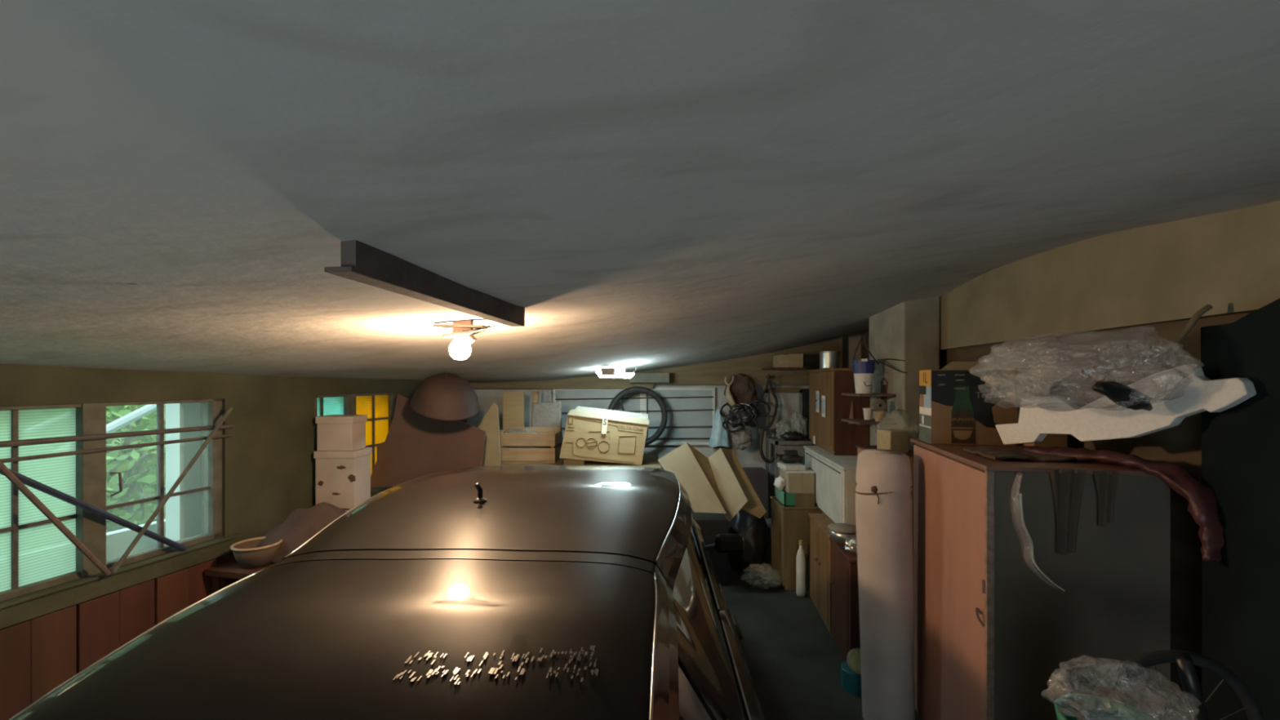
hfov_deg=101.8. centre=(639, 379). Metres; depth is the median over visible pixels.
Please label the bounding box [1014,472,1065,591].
strap
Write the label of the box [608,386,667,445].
tyre
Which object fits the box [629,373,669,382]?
box
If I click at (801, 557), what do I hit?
bottle
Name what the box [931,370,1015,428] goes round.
print
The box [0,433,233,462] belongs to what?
bar
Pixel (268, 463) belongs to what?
wall
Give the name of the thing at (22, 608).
sill
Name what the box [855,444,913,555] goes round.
box
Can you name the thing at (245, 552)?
bowl
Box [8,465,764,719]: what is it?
car
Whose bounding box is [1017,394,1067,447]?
carton
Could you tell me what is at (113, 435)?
bar
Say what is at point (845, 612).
sideboard
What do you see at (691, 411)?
garage door
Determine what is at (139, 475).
bush
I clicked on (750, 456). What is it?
wall
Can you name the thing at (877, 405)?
reel
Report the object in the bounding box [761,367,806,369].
shelf
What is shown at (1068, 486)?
rag
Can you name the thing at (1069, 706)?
barrel
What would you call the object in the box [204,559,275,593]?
side table
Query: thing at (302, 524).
blanket
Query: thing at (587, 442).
picture
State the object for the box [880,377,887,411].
tool
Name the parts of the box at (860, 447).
lid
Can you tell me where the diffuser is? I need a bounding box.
[595,371,635,377]
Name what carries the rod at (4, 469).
on the sill
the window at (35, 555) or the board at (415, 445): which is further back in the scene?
the board at (415, 445)
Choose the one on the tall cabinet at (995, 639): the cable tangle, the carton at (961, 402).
the carton at (961, 402)
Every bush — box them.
[106,404,165,530]
[111,423,165,495]
[115,405,165,519]
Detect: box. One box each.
[559,405,648,465]
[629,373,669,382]
[742,466,768,518]
[764,518,771,562]
[773,353,803,367]
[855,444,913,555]
[876,428,908,453]
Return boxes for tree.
[110,404,165,492]
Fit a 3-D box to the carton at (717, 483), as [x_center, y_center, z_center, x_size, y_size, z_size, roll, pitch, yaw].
[0.703,0.966,4.942,1.005,0.740,0.381,0,0,-20]
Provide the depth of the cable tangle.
5.83 m
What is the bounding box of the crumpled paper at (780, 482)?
[773,475,785,490]
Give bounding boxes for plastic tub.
[851,358,875,393]
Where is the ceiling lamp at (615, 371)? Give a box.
[595,364,636,377]
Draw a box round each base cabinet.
[769,496,822,590]
[803,445,857,525]
[808,368,869,455]
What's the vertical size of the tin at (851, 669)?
0.262 m
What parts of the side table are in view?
leg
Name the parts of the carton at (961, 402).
brown panel, dark panel, yellow panel, white panel, grey panel, green panel, pale panel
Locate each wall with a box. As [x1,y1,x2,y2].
[0,364,466,620]
[466,332,861,519]
[861,312,1250,719]
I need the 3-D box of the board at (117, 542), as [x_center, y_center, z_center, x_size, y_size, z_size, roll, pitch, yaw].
[-3.541,1.171,3.197,0.112,0.351,1.200,0,0,13]
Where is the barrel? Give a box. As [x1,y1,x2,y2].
[1054,693,1159,719]
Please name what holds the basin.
hanging from the hook
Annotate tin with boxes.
[819,351,840,368]
[840,648,862,695]
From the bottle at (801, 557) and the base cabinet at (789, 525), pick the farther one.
the base cabinet at (789, 525)
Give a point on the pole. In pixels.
(112, 427)
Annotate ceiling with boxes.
[0,0,1279,382]
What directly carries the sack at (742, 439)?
hanging from the cable tangle
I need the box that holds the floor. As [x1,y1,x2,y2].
[499,550,920,719]
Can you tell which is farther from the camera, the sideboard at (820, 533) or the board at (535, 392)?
the board at (535, 392)
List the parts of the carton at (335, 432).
lid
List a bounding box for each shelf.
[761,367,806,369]
[765,436,813,444]
[840,392,896,396]
[840,418,896,424]
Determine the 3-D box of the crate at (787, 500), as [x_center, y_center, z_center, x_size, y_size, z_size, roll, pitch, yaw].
[1.485,1.115,5.008,0.280,0.125,0.345,0,0,0]
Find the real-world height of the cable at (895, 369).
0.105 m
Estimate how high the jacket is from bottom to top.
0.490 m
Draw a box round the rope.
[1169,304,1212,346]
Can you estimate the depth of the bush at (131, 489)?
4.91 m
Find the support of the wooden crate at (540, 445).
on the workbench
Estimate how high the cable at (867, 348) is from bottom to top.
0.326 m
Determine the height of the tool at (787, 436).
0.116 m
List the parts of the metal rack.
post, post, panel, rail, drawer, post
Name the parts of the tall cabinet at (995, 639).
door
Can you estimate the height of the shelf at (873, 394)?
0.020 m
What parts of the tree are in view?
crown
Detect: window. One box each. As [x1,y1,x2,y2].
[0,398,222,601]
[314,392,395,505]
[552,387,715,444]
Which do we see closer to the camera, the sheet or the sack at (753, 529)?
the sheet
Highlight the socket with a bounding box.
[463,333,476,344]
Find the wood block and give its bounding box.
[564,458,586,465]
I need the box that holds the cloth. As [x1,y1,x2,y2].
[963,445,1076,462]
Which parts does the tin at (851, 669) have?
lid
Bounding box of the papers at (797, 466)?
[777,462,805,471]
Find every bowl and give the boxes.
[230,536,282,568]
[827,523,856,546]
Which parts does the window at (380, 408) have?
pane, pane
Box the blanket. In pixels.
[255,502,347,562]
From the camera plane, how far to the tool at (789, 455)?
5.00 m
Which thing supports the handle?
attached to the base cabinet at (827, 406)
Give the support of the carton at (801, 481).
on the crate at (787, 500)
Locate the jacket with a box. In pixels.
[724,373,757,408]
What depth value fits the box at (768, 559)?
5.55 m
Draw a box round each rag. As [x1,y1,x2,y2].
[1048,469,1086,555]
[1093,471,1119,526]
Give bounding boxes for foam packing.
[995,364,1256,444]
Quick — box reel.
[871,399,885,411]
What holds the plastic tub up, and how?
on the shelf at (873, 394)
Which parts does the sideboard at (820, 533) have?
door, moulding, door, moulding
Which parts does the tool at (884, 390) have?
blade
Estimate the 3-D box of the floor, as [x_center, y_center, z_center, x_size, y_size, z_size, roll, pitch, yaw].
[-0.500,2.000,2.375,7.200,0.100,8.250,0,0,0]
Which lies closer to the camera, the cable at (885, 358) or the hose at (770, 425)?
the cable at (885, 358)
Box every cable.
[852,334,879,373]
[877,358,905,361]
[878,360,906,373]
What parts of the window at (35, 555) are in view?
pane, handle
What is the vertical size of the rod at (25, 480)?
0.825 m
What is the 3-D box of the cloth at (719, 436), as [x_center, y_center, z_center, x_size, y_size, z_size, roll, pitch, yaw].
[0.943,0.563,6.114,0.206,0.450,0.202,0,0,-44]
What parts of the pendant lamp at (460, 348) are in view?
mounting plate, bulb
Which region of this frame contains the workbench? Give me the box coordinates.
[501,453,661,469]
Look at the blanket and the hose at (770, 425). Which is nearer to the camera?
the blanket
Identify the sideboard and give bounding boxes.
[808,513,835,637]
[829,537,860,661]
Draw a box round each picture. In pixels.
[576,431,636,453]
[816,394,817,408]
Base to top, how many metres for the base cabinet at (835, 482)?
0.510 m
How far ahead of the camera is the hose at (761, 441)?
5.83 m
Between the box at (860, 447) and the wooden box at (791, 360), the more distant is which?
the wooden box at (791, 360)
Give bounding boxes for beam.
[324,240,524,326]
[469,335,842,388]
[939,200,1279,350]
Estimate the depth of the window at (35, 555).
2.65 m
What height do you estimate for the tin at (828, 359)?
0.168 m
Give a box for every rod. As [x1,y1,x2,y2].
[0,460,111,576]
[0,468,187,551]
[111,407,233,573]
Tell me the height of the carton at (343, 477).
0.624 m
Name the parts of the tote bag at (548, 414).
handle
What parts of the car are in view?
roof trim, hatch frame, roof trim, window trim, window trim, door handle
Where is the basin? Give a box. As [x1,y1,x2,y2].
[408,373,479,421]
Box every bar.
[0,423,234,447]
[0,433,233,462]
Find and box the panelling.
[0,552,239,719]
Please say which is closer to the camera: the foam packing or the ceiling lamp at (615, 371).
the foam packing
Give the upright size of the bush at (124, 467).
2.891 m
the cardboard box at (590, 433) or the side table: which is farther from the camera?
the cardboard box at (590, 433)
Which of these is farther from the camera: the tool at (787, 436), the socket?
the tool at (787, 436)
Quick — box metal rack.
[764,387,814,518]
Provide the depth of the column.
4.00 m
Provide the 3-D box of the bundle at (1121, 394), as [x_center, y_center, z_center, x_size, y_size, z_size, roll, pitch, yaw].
[1.734,0.057,1.871,0.220,0.108,0.063,0,0,0]
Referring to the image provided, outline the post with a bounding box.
[165,402,200,541]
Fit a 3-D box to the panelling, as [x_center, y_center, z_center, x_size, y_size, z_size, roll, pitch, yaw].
[-2.942,1.542,2.203,0.029,0.815,2.620,0,0,13]
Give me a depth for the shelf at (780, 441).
5.61 m
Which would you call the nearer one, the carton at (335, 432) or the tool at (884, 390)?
the carton at (335, 432)
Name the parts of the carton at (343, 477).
lid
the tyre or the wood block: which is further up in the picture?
the tyre
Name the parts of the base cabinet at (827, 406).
door, moulding, door, moulding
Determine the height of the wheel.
0.574 m
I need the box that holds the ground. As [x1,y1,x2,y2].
[106,413,165,533]
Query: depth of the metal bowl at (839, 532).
3.68 m
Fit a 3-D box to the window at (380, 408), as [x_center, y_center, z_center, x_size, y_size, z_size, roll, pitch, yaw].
[-2.491,0.570,4.546,0.090,0.908,0.978,0,0,13]
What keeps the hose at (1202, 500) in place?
on the tall cabinet at (995, 639)
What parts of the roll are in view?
cord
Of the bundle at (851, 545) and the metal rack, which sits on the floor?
the metal rack
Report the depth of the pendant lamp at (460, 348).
2.48 m
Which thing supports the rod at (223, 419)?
on the sill
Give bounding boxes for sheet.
[476,402,501,466]
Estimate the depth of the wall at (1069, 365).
2.23 m
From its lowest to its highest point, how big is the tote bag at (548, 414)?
0.728 m
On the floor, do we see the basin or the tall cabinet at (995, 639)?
the tall cabinet at (995, 639)
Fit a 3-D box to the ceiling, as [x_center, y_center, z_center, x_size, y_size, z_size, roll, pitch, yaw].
[-0.333,-0.459,2.354,7.465,1.008,8.214,0,0,0]
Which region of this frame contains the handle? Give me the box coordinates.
[822,398,824,413]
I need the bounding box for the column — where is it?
[869,296,939,444]
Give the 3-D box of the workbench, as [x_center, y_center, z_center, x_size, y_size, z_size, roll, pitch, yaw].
[-0.950,1.387,5.345,2.300,1.125,0.930,0,0,0]
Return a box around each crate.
[499,426,560,463]
[692,512,728,585]
[774,485,814,506]
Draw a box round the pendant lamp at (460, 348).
[431,319,495,359]
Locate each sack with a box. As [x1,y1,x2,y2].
[728,509,768,571]
[731,426,752,450]
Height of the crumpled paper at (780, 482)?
0.144 m
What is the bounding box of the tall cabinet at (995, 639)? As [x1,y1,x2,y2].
[910,438,1170,719]
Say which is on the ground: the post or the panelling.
the post
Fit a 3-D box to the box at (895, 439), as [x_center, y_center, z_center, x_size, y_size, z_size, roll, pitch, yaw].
[1.700,0.410,3.500,0.140,0.150,0.140,0,0,-11]
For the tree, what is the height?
3.953 m
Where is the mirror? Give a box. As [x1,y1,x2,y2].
[704,533,744,553]
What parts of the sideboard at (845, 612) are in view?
door, moulding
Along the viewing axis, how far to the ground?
6.17 m
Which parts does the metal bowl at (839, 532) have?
lid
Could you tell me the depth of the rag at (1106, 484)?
2.00 m
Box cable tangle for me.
[720,400,770,432]
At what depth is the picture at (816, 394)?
5.14 m
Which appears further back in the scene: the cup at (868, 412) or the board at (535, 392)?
the board at (535, 392)
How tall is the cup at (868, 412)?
0.096 m
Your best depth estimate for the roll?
2.86 m
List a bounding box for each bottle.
[795,539,805,597]
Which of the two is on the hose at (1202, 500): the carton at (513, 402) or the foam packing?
the foam packing
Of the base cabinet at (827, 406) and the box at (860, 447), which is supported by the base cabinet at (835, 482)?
the base cabinet at (827, 406)
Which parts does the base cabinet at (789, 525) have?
door, moulding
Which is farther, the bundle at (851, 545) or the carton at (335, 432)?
the carton at (335, 432)
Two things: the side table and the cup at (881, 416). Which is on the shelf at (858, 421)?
the cup at (881, 416)
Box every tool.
[775,449,803,463]
[779,431,804,440]
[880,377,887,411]
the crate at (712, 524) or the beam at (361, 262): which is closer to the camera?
the beam at (361, 262)
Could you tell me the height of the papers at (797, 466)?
0.050 m
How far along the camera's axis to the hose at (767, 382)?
5.92 m
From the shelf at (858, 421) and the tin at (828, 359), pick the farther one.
the tin at (828, 359)
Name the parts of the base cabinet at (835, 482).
moulding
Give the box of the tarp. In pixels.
[1200,297,1279,719]
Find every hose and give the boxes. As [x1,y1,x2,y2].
[751,378,768,426]
[759,427,778,463]
[760,378,777,430]
[1022,445,1224,561]
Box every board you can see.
[106,519,165,559]
[370,393,485,488]
[532,389,538,403]
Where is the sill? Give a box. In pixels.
[0,533,243,629]
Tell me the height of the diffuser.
0.061 m
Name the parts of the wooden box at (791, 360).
panel, panel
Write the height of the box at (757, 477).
0.920 m
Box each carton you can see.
[313,447,372,511]
[315,414,367,450]
[502,391,524,446]
[657,442,766,521]
[779,467,814,493]
[919,361,1031,445]
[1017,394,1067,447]
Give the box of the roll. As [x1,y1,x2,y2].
[854,448,915,719]
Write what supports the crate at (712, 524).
on the floor
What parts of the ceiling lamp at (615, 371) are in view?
plate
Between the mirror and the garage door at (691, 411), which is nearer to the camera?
the mirror
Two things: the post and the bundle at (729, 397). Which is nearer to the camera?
the post
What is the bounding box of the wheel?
[1091,649,1264,719]
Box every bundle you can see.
[724,375,735,406]
[844,537,857,555]
[1091,381,1152,410]
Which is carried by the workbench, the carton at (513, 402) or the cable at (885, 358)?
the carton at (513, 402)
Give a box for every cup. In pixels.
[862,408,873,419]
[873,410,887,422]
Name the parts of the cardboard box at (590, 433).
printed frame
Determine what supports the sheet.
on the workbench
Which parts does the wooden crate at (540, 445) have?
corner post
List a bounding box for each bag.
[530,389,562,448]
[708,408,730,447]
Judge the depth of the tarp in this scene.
1.70 m
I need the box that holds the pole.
[106,404,165,433]

